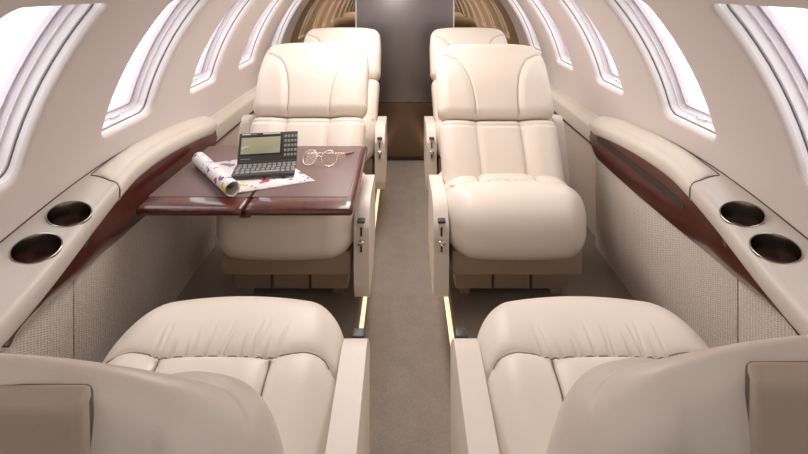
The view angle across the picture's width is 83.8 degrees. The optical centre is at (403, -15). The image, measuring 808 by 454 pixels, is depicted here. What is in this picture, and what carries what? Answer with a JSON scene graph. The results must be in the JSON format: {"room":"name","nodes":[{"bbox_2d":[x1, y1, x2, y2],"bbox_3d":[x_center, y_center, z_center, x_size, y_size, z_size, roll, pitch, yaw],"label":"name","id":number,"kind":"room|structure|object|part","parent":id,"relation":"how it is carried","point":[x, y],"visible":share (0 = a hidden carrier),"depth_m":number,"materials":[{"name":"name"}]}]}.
{"room":"aircraft cabin","nodes":[
{"label":"aircraft cabin","id":0,"kind":"room"},
{"bbox_2d":[0,0,309,240],"bbox_3d":[-0.587,0.278,0.838,0.427,0.823,4.525,0,0,0],"label":"wall","id":1,"kind":"structure","parent":0,"point":[64,141],"depth_m":1.08,"materials":[{"name":"beige plastic"}]},
{"bbox_2d":[0,280,72,358],"bbox_3d":[-0.767,0.815,-0.190,0.050,0.430,2.400,0,0,0],"label":"trim","id":2,"kind":"structure","parent":1,"relation":"attached to","point":[48,331],"depth_m":0.94,"materials":[{"name":"fabric"}]},
{"bbox_2d":[0,3,99,183],"bbox_3d":[-0.726,0.196,0.795,0.244,0.389,0.231,0,0,0],"label":"window","id":3,"kind":"structure","parent":1,"relation":"in","point":[20,95],"depth_m":0.90,"materials":[{"name":"white plastic"}]},
{"bbox_3d":[-0.744,0.184,0.795,0.207,0.365,0.200,0,0,0],"label":"shade frame","id":4,"kind":"part","parent":3,"relation":"part of","materials":[{"name":"grey plastic"}]},
{"bbox_2d":[0,85,256,347],"bbox_3d":[-0.729,0.559,1.627,0.174,0.199,2.855,0,0,0],"label":"console","id":5,"kind":"object","parent":1,"relation":"attached to","point":[59,241],"visible":0.9,"depth_m":1.03,"materials":[{"name":"beige leather"}]},
{"bbox_3d":[-0.782,0.583,2.422,0.067,0.094,1.265,0,0,0],"label":"wall rail","id":6,"kind":"part","parent":5,"relation":"part of","materials":[{"name":"beige leather"}]},
{"bbox_2d":[136,146,367,217],"bbox_3d":[-0.415,0.593,1.398,0.570,0.038,0.464,0,0,0],"label":"folding table","id":7,"kind":"object","parent":5,"relation":"attached to","point":[334,191],"visible":0.73,"depth_m":1.25,"materials":[{"name":"brown wood"}]},
{"bbox_2d":[192,152,314,196],"bbox_3d":[-0.467,0.552,1.376,0.241,0.042,0.348,0,0,-41],"label":"rolled paper","id":8,"kind":"object","parent":7,"relation":"on","point":[219,173],"visible":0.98,"depth_m":1.31,"materials":[{"name":"paper"}]},
{"bbox_2d":[231,131,297,178],"bbox_3d":[-0.428,0.520,1.396,0.182,0.090,0.141,0,0,-9],"label":"organizer","id":9,"kind":"object","parent":7,"relation":"on","point":[269,154],"visible":0.99,"depth_m":1.42,"materials":[{"name":"grey plastic"}]},
{"bbox_3d":[-0.435,0.517,1.441,0.182,0.084,0.050,0,0,-9],"label":"screen lid","id":10,"kind":"part","parent":9,"relation":"part of","materials":[{"name":"grey plastic"}]},
{"bbox_2d":[302,149,353,166],"bbox_3d":[-0.241,0.552,1.476,0.179,0.042,0.097,0,0,-19],"label":"spectacles","id":11,"kind":"object","parent":7,"relation":"on","point":[316,153],"visible":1,"depth_m":1.46,"materials":[{"name":"gold metal"}]},
{"bbox_2d":[73,216,214,362],"bbox_3d":[-0.767,0.815,1.389,0.050,0.430,0.751,0,0,0],"label":"wall panel","id":12,"kind":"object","parent":1,"relation":"attached to","point":[150,265],"depth_m":1.24,"materials":[{"name":"fabric"}]},
{"bbox_2d":[101,0,203,133],"bbox_3d":[-0.726,0.196,1.275,0.244,0.389,0.231,0,0,0],"label":"window","id":13,"kind":"structure","parent":1,"relation":"in","point":[146,75],"depth_m":1.37,"materials":[{"name":"white plastic"}]},
{"bbox_3d":[-0.744,0.184,1.275,0.207,0.365,0.200,0,0,0],"label":"shade frame","id":14,"kind":"part","parent":13,"relation":"part of","materials":[{"name":"grey plastic"}]},
{"bbox_2d":[190,0,251,90],"bbox_3d":[-0.726,0.196,1.755,0.244,0.389,0.231,0,0,0],"label":"window","id":15,"kind":"structure","parent":1,"relation":"in","point":[206,71],"depth_m":1.86,"materials":[{"name":"white plastic"}]},
{"bbox_3d":[-0.744,0.184,1.755,0.207,0.365,0.200,0,0,0],"label":"shade frame","id":16,"kind":"part","parent":15,"relation":"part of","materials":[{"name":"grey plastic"}]},
{"bbox_2d":[215,113,257,235],"bbox_3d":[-0.795,0.815,2.429,0.050,0.430,1.322,0,0,0],"label":"trim","id":17,"kind":"structure","parent":1,"relation":"attached to","point":[231,139],"depth_m":2.00,"materials":[{"name":"beige plastic"}]},
{"bbox_2d":[239,0,280,66],"bbox_3d":[-0.726,0.196,2.235,0.244,0.389,0.231,0,0,0],"label":"window","id":18,"kind":"structure","parent":1,"relation":"in","point":[248,53],"depth_m":2.34,"materials":[{"name":"white plastic"}]},
{"bbox_3d":[-0.744,0.184,2.235,0.207,0.365,0.200,0,0,0],"label":"shade frame","id":19,"kind":"part","parent":18,"relation":"part of","materials":[{"name":"grey plastic"}]},
{"bbox_2d":[270,0,299,47],"bbox_3d":[-0.726,0.196,2.715,0.244,0.389,0.231,0,0,0],"label":"window","id":20,"kind":"structure","parent":1,"relation":"in","point":[279,31],"depth_m":2.82,"materials":[{"name":"white plastic"}]},
{"bbox_2d":[174,164,376,338],"bbox_3d":[-0.468,1.105,0.848,0.656,0.170,4.505,0,0,0],"label":"floor","id":21,"kind":"structure","parent":0,"point":[208,281],"depth_m":1.50,"materials":[{"name":"carpet"}]},
{"bbox_2d":[0,296,369,453],"bbox_3d":[-0.341,0.623,0.620,0.541,0.794,0.724,0,0,0],"label":"seat","id":22,"kind":"object","parent":21,"relation":"on","point":[233,374],"visible":1,"depth_m":0.67,"materials":[{"name":"beige leather"}]},
{"bbox_3d":[-0.331,0.392,0.294,0.292,0.311,0.072,0,0,0],"label":"pocket panel","id":23,"kind":"part","parent":22,"relation":"part of","materials":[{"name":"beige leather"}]},
{"bbox_2d":[102,296,343,453],"bbox_3d":[-0.331,0.734,0.716,0.456,0.205,0.532,0,0,0],"label":"seat cushion","id":24,"kind":"object","parent":22,"relation":"on","point":[290,352],"depth_m":0.80,"materials":[{"name":"beige leather"}]},
{"bbox_3d":[-0.093,0.822,0.768,0.046,0.297,0.307,0,0,0],"label":"armrest","id":25,"kind":"part","parent":22,"relation":"part of","materials":[{"name":"beige leather"}]},
{"bbox_3d":[-0.093,0.713,0.923,0.024,0.008,0.022,0,0,0],"label":"recline lever","id":26,"kind":"part","parent":22,"relation":"part of","materials":[{"name":"grey plastic"}]},
{"bbox_2d":[217,43,374,296],"bbox_3d":[-0.377,0.631,1.633,0.544,0.779,0.652,0,0,0],"label":"seat","id":27,"kind":"object","parent":21,"relation":"on","point":[318,91],"visible":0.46,"depth_m":1.51,"materials":[{"name":"beige leather"}]},
{"bbox_3d":[-0.628,0.661,1.791,0.040,0.278,0.156,0,0,0],"label":"armrest","id":28,"kind":"part","parent":27,"relation":"part of","materials":[{"name":"beige leather"}]},
{"bbox_3d":[-0.518,1.003,1.650,0.036,0.034,0.320,0,0,0],"label":"floor rail","id":29,"kind":"part","parent":27,"relation":"part of","materials":[{"name":"brown metal"}]},
{"bbox_2d":[217,172,364,259],"bbox_3d":[-0.368,0.734,1.574,0.456,0.205,0.532,0,0,0],"label":"seat cushion","id":30,"kind":"object","parent":27,"relation":"on","point":[254,237],"depth_m":1.32,"materials":[{"name":"beige leather"}]},
{"bbox_3d":[-0.368,0.660,1.666,0.437,0.318,0.256,0,0,0],"label":"backrest","id":31,"kind":"part","parent":27,"relation":"part of","materials":[{"name":"beige leather"}]},
{"bbox_3d":[-0.218,1.003,1.650,0.036,0.034,0.320,0,0,0],"label":"floor rail","id":32,"kind":"part","parent":27,"relation":"part of","materials":[{"name":"brown metal"}]},
{"bbox_3d":[-0.130,0.713,1.367,0.024,0.008,0.022,0,0,0],"label":"recline lever","id":33,"kind":"part","parent":27,"relation":"part of","materials":[{"name":"grey plastic"}]},
{"bbox_3d":[-0.130,0.767,1.372,0.019,0.095,0.012,0,0,0],"label":"control plate","id":34,"kind":"part","parent":27,"relation":"part of","materials":[{"name":"beige plastic"}]},
{"bbox_3d":[-0.130,0.822,1.522,0.046,0.297,0.307,0,0,0],"label":"armrest","id":35,"kind":"part","parent":27,"relation":"part of","materials":[{"name":"beige leather"}]},
{"bbox_2d":[304,27,386,188],"bbox_3d":[-0.361,0.631,2.354,0.543,0.779,0.614,0,0,0],"label":"seat","id":36,"kind":"object","parent":21,"relation":"on","point":[369,39],"visible":0.25,"depth_m":2.38,"materials":[{"name":"beige leather"}]},
{"bbox_2d":[362,115,376,160],"bbox_3d":[-0.352,0.734,2.314,0.456,0.205,0.532,0,0,0],"label":"seat cushion","id":37,"kind":"object","parent":36,"relation":"on","point":[370,121],"depth_m":2.12,"materials":[{"name":"beige leather"}]},
{"bbox_3d":[-0.352,0.660,2.368,0.437,0.318,0.256,0,0,0],"label":"backrest","id":38,"kind":"part","parent":36,"relation":"part of","materials":[{"name":"beige leather"}]},
{"bbox_3d":[-0.114,0.767,2.112,0.019,0.095,0.012,0,0,0],"label":"control plate","id":39,"kind":"part","parent":36,"relation":"part of","materials":[{"name":"beige plastic"}]},
{"bbox_3d":[-0.114,0.822,2.262,0.046,0.297,0.307,0,0,0],"label":"armrest","id":40,"kind":"part","parent":36,"relation":"part of","materials":[{"name":"beige leather"}]},
{"bbox_2d":[359,189,379,327],"bbox_3d":[-0.138,1.105,1.500,0.006,0.080,3.000,0,0,0],"label":"light strip","id":41,"kind":"object","parent":21,"relation":"attached to","point":[363,310],"visible":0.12,"depth_m":1.54,"materials":[{"name":"beige plastic"}]},
{"bbox_2d":[364,160,450,453],"bbox_3d":[0.006,1.170,0.848,0.292,0.001,4.505,0,0,0],"label":"floor","id":42,"kind":"structure","parent":0,"point":[406,327],"depth_m":1.52,"materials":[{"name":"carpet"}]},
{"bbox_2d":[437,168,634,338],"bbox_3d":[0.478,1.105,0.848,0.652,0.170,4.505,0,0,0],"label":"floor","id":43,"kind":"structure","parent":0,"point":[597,278],"depth_m":1.50,"materials":[{"name":"carpet"}]},
{"bbox_2d":[444,297,453,344],"bbox_3d":[0.150,1.105,1.500,0.006,0.080,3.000,0,0,0],"label":"light strip","id":44,"kind":"object","parent":43,"relation":"attached to","point":[446,299],"visible":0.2,"depth_m":1.48,"materials":[{"name":"beige plastic"}]},
{"bbox_2d":[424,27,507,188],"bbox_3d":[0.377,0.631,2.354,0.543,0.779,0.614,0,0,0],"label":"seat","id":45,"kind":"object","parent":43,"relation":"on","point":[441,38],"visible":0.21,"depth_m":2.48,"materials":[{"name":"beige leather"}]},
{"bbox_3d":[0.130,0.822,2.262,0.046,0.297,0.307,0,0,0],"label":"armrest","id":46,"kind":"part","parent":45,"relation":"part of","materials":[{"name":"beige leather"}]},
{"bbox_3d":[0.130,0.767,2.112,0.019,0.095,0.012,0,0,0],"label":"control plate","id":47,"kind":"part","parent":45,"relation":"part of","materials":[{"name":"beige plastic"}]},
{"bbox_3d":[0.368,0.660,2.368,0.437,0.318,0.256,0,0,0],"label":"backrest","id":48,"kind":"part","parent":45,"relation":"part of","materials":[{"name":"beige leather"}]},
{"bbox_2d":[435,118,441,156],"bbox_3d":[0.368,0.734,2.314,0.456,0.205,0.532,0,0,0],"label":"seat cushion","id":49,"kind":"object","parent":45,"relation":"on","point":[438,122],"depth_m":2.13,"materials":[{"name":"beige leather"}]},
{"bbox_2d":[428,44,585,296],"bbox_3d":[0.361,0.631,1.614,0.543,0.779,0.614,0,0,0],"label":"seat","id":50,"kind":"object","parent":43,"relation":"on","point":[504,210],"visible":1,"depth_m":1.51,"materials":[{"name":"beige leather"}]},
{"bbox_3d":[0.114,0.822,1.522,0.046,0.297,0.307,0,0,0],"label":"armrest","id":51,"kind":"part","parent":50,"relation":"part of","materials":[{"name":"beige leather"}]},
{"bbox_3d":[0.114,0.713,1.367,0.024,0.008,0.022,0,0,0],"label":"recline lever","id":52,"kind":"part","parent":50,"relation":"part of","materials":[{"name":"grey plastic"}]},
{"bbox_3d":[0.114,0.767,1.372,0.019,0.095,0.012,0,0,0],"label":"control plate","id":53,"kind":"part","parent":50,"relation":"part of","materials":[{"name":"beige plastic"}]},
{"bbox_3d":[0.202,1.003,1.650,0.036,0.034,0.320,0,0,0],"label":"floor rail","id":54,"kind":"part","parent":50,"relation":"part of","materials":[{"name":"brown metal"}]},
{"bbox_3d":[0.352,0.660,1.628,0.437,0.318,0.256,0,0,0],"label":"backrest","id":55,"kind":"part","parent":50,"relation":"part of","materials":[{"name":"beige leather"}]},
{"bbox_2d":[439,171,585,259],"bbox_3d":[0.352,0.734,1.574,0.456,0.205,0.532,0,0,0],"label":"seat cushion","id":56,"kind":"object","parent":50,"relation":"on","point":[484,215],"depth_m":1.35,"materials":[{"name":"beige leather"}]},
{"bbox_3d":[0.502,1.003,1.650,0.036,0.034,0.320,0,0,0],"label":"floor rail","id":57,"kind":"part","parent":50,"relation":"part of","materials":[{"name":"brown metal"}]},
{"bbox_3d":[0.612,0.661,1.791,0.040,0.278,0.156,0,0,0],"label":"armrest","id":58,"kind":"part","parent":50,"relation":"part of","materials":[{"name":"beige leather"}]},
{"bbox_2d":[450,296,807,453],"bbox_3d":[0.365,0.620,0.625,0.541,0.800,0.715,0,0,0],"label":"seat","id":59,"kind":"object","parent":43,"relation":"on","point":[561,374],"visible":1,"depth_m":0.36,"materials":[{"name":"beige leather"}]},
{"bbox_3d":[0.118,0.713,0.923,0.024,0.008,0.022,0,0,0],"label":"recline lever","id":60,"kind":"part","parent":59,"relation":"part of","materials":[{"name":"grey plastic"}]},
{"bbox_3d":[0.118,0.822,0.768,0.046,0.297,0.307,0,0,0],"label":"armrest","id":61,"kind":"part","parent":59,"relation":"part of","materials":[{"name":"beige leather"}]},
{"bbox_2d":[477,296,708,453],"bbox_3d":[0.356,0.734,0.716,0.456,0.205,0.532,0,0,0],"label":"seat cushion","id":62,"kind":"object","parent":59,"relation":"on","point":[531,352],"depth_m":0.80,"materials":[{"name":"beige leather"}]},
{"bbox_3d":[0.356,0.387,0.300,0.292,0.312,0.066,0,0,0],"label":"pocket panel","id":63,"kind":"part","parent":59,"relation":"part of","materials":[{"name":"beige leather"}]},
{"bbox_2d":[499,0,807,237],"bbox_3d":[0.595,0.278,0.838,0.427,0.823,4.525,0,0,0],"label":"wall","id":64,"kind":"structure","parent":0,"point":[755,144],"depth_m":1.07,"materials":[{"name":"beige plastic"}]},
{"bbox_2d":[510,0,540,51],"bbox_3d":[0.734,0.196,2.692,0.244,0.389,0.231,0,0,0],"label":"window","id":65,"kind":"structure","parent":64,"relation":"in","point":[533,39],"depth_m":2.80,"materials":[{"name":"white plastic"}]},
{"bbox_2d":[530,0,572,67],"bbox_3d":[0.734,0.196,2.212,0.244,0.389,0.231,0,0,0],"label":"window","id":66,"kind":"structure","parent":64,"relation":"in","point":[560,47],"depth_m":2.32,"materials":[{"name":"white plastic"}]},
{"bbox_3d":[0.752,0.184,2.212,0.207,0.365,0.200,0,0,0],"label":"shade frame","id":67,"kind":"part","parent":66,"relation":"part of","materials":[{"name":"grey plastic"}]},
{"bbox_2d":[553,113,594,235],"bbox_3d":[0.803,0.815,2.429,0.050,0.430,1.322,0,0,0],"label":"trim","id":68,"kind":"structure","parent":64,"relation":"attached to","point":[581,156],"depth_m":1.95,"materials":[{"name":"beige plastic"}]},
{"bbox_2d":[559,0,622,91],"bbox_3d":[0.734,0.196,1.732,0.244,0.389,0.231,0,0,0],"label":"window","id":69,"kind":"structure","parent":64,"relation":"in","point":[606,74],"depth_m":1.83,"materials":[{"name":"white plastic"}]},
{"bbox_3d":[0.752,0.184,1.732,0.207,0.365,0.200,0,0,0],"label":"shade frame","id":70,"kind":"part","parent":69,"relation":"part of","materials":[{"name":"grey plastic"}]},
{"bbox_2d":[610,0,715,136],"bbox_3d":[0.734,0.196,1.252,0.244,0.389,0.231,0,0,0],"label":"window","id":71,"kind":"structure","parent":64,"relation":"in","point":[661,60],"depth_m":1.35,"materials":[{"name":"white plastic"}]},
{"bbox_2d":[595,156,738,347],"bbox_3d":[0.775,0.815,1.389,0.050,0.430,0.751,0,0,0],"label":"wall panel","id":72,"kind":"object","parent":64,"relation":"attached to","point":[655,261],"depth_m":1.31,"materials":[{"name":"fabric"}]},
{"bbox_2d":[550,84,807,334],"bbox_3d":[0.737,0.559,1.627,0.174,0.199,2.855,0,0,0],"label":"console","id":73,"kind":"object","parent":64,"relation":"attached to","point":[744,235],"visible":0.91,"depth_m":1.08,"materials":[{"name":"beige leather"}]},
{"bbox_3d":[0.783,0.583,2.422,0.081,0.094,1.265,0,0,0],"label":"wall rail","id":74,"kind":"part","parent":73,"relation":"part of","materials":[{"name":"beige leather"}]},
{"bbox_2d":[720,4,807,173],"bbox_3d":[0.734,0.196,0.772,0.244,0.389,0.231,0,0,0],"label":"window","id":75,"kind":"structure","parent":64,"relation":"in","point":[780,58],"depth_m":0.88,"materials":[{"name":"white plastic"}]},
{"bbox_3d":[0.752,0.184,0.772,0.207,0.365,0.200,0,0,0],"label":"shade frame","id":76,"kind":"part","parent":75,"relation":"part of","materials":[{"name":"grey plastic"}]},
{"bbox_2d":[739,280,797,342],"bbox_3d":[0.775,0.815,-0.190,0.050,0.430,2.400,0,0,0],"label":"trim","id":77,"kind":"structure","parent":64,"relation":"attached to","point":[758,320],"depth_m":0.95,"materials":[{"name":"fabric"}]},
{"bbox_3d":[0.004,0.478,3.088,1.618,1.385,0.012,0,0,0],"label":"wall","id":78,"kind":"structure","parent":0,"visible":0},
{"bbox_2d":[290,0,354,42],"bbox_3d":[-0.566,0.230,3.075,0.479,0.740,0.010,0,0,0],"label":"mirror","id":79,"kind":"object","parent":78,"relation":"attached to","point":[316,14],"visible":0.21,"depth_m":3.07,"materials":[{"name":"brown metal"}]},
{"bbox_2d":[355,0,453,159],"bbox_3d":[0.006,0.504,3.042,0.668,1.329,0.055,0,0,0],"label":"door","id":80,"kind":"structure","parent":78,"relation":"in","point":[405,28],"depth_m":3.04,"materials":[{"name":"grey metal"}]},
{"bbox_3d":[0.006,0.972,3.054,0.652,0.367,0.031,0,0,0],"label":"kick panel","id":81,"kind":"part","parent":80,"relation":"part of","materials":[{"name":"brown wood"}]},
{"bbox_2d":[454,0,519,44],"bbox_3d":[0.576,0.230,3.075,0.475,0.740,0.010,0,0,0],"label":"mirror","id":82,"kind":"object","parent":78,"relation":"attached to","point":[467,13],"visible":0.22,"depth_m":3.07,"materials":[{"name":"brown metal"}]}
]}

